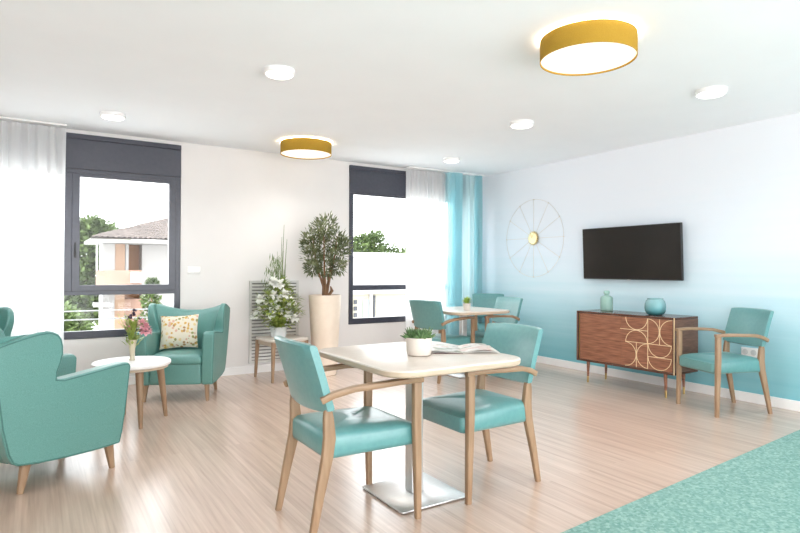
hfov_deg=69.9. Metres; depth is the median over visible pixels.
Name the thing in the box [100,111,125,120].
recessed light
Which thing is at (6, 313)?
armchair
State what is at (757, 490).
rug
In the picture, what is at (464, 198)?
curtain
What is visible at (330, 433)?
dining chair
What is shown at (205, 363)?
armchair
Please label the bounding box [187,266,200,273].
light switch
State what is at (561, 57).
diffuser
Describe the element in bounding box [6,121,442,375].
wall
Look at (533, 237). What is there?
wall clock
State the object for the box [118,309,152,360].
flower vase
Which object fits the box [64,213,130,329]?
broadleaf tree
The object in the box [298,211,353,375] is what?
potted tree
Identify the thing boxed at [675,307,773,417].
dining chair
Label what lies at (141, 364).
round side table
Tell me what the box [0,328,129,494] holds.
armchair
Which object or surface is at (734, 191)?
wall
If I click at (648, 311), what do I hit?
glass vase
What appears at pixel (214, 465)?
floor
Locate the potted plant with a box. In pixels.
[462,296,470,310]
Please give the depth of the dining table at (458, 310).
6.50 m
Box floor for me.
[0,362,799,532]
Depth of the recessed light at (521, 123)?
5.28 m
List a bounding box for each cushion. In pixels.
[152,349,201,364]
[159,314,198,349]
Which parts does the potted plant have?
pot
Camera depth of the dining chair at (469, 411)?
3.24 m
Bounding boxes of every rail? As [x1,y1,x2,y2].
[0,116,66,127]
[405,166,484,176]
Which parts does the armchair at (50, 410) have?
backrest, leg, panel, leg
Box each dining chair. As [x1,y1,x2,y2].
[274,336,423,532]
[409,300,475,383]
[423,323,542,504]
[467,297,522,375]
[472,293,503,330]
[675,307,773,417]
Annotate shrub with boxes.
[64,296,95,331]
[133,276,161,327]
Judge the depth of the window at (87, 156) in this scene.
5.90 m
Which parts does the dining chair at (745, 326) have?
leg, armrest, leg, seat, leg, armrest, backrest, leg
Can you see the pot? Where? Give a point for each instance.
(416, 347)
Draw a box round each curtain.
[0,120,65,353]
[405,169,445,341]
[445,172,482,334]
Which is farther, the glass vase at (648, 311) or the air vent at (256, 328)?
the air vent at (256, 328)
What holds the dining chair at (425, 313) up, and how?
on the floor
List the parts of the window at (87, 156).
sash, handle, guard rail, sash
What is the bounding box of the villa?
[84,218,172,329]
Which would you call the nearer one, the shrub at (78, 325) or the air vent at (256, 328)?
the air vent at (256, 328)
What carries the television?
attached to the wall at (734, 191)
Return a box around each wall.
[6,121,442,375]
[482,113,799,400]
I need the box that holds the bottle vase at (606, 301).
[600,291,612,310]
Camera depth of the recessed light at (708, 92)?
4.32 m
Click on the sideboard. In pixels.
(643, 341)
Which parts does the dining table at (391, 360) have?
plate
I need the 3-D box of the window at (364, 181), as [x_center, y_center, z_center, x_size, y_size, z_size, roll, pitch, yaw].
[0.101,-0.274,7.945,1.904,2.051,0.226,0,0,-32]
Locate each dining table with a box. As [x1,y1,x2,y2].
[319,341,520,514]
[442,306,509,378]
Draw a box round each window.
[64,132,180,339]
[348,165,405,323]
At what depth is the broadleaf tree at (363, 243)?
29.06 m
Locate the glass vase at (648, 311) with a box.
[644,298,665,314]
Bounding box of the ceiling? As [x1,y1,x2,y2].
[0,0,799,176]
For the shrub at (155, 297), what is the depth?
18.06 m
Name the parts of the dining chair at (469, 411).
leg, seat, leg, armrest, backrest, leg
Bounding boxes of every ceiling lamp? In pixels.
[280,137,331,159]
[540,19,637,75]
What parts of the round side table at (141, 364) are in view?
leg, leg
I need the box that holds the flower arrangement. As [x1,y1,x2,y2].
[249,234,304,337]
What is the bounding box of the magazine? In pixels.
[431,343,499,353]
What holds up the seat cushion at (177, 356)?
on the armchair at (205, 363)
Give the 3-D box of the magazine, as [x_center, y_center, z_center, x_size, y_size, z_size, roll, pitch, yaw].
[0.338,0.466,3.264,0.408,0.022,0.276,0,0,-2]
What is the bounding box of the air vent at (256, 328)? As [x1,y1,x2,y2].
[249,280,298,363]
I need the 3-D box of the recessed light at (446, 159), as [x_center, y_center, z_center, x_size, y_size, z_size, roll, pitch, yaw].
[0.641,-1.321,7.110,0.210,0.042,0.210,0,0,-32]
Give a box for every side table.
[91,356,170,428]
[254,334,308,382]
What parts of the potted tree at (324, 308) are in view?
planter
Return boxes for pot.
[406,338,431,356]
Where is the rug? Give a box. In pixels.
[561,430,799,532]
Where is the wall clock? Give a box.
[506,199,563,277]
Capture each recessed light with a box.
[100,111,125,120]
[264,65,294,79]
[443,157,459,162]
[510,119,533,128]
[695,86,727,98]
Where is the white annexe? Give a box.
[353,252,445,284]
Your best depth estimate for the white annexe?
21.51 m
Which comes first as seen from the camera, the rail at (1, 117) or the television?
the rail at (1, 117)
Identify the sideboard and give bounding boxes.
[576,309,697,397]
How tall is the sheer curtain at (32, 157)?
2.555 m
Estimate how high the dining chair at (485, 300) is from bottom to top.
0.889 m
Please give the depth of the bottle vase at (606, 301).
6.26 m
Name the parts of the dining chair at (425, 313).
backrest, leg, seat, armrest, leg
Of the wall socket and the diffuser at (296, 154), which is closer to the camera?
the wall socket
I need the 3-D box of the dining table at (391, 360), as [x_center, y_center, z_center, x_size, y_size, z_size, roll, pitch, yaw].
[0.085,0.855,3.131,0.830,0.759,0.910,0,0,-32]
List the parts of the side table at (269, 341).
leg, leg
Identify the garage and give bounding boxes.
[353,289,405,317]
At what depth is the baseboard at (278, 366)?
6.62 m
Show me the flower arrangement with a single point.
(277, 328)
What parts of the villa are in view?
balcony post, balcony post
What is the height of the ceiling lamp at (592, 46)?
0.137 m
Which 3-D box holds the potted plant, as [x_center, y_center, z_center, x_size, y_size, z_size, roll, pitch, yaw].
[0.755,0.412,6.459,0.129,0.168,0.128,0,0,-9]
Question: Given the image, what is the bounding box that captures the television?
[582,222,683,280]
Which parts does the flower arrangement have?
white flower, white flower, white flower, white flower, white flower, white flower, pot, white flower, white flower, white flower, white flower, white flower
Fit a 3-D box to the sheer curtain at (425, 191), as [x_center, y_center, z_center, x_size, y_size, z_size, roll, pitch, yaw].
[0.360,-0.032,7.883,0.668,2.555,0.072,0,0,-32]
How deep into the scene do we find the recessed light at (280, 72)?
3.92 m
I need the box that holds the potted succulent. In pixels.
[400,327,435,356]
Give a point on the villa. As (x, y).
(122, 261)
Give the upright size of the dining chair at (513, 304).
0.889 m
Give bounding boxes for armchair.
[0,307,13,336]
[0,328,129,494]
[135,303,229,401]
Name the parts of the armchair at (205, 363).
leg, panel, seat, backrest, leg, panel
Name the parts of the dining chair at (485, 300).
leg, seat, backrest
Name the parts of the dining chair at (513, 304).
seat, leg, armrest, backrest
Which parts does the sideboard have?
panel, leg, door, panel, panel, door, leg, leg, panel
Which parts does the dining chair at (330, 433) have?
leg, backrest, armrest, leg, seat, leg, armrest, leg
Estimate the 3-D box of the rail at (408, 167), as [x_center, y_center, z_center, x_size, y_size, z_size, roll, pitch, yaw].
[0.650,-1.328,8.017,1.320,0.018,0.100,0,0,-32]
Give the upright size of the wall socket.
0.084 m
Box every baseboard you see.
[128,362,339,384]
[536,356,799,411]
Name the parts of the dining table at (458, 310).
plate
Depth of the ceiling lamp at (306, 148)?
6.05 m
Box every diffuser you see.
[281,150,330,158]
[541,42,636,73]
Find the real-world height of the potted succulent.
0.155 m
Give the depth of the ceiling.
4.04 m
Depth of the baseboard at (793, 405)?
5.95 m
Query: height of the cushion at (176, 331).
0.333 m
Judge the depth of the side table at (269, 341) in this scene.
6.32 m
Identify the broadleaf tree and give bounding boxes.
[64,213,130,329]
[353,229,405,252]
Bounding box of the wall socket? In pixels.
[741,347,757,357]

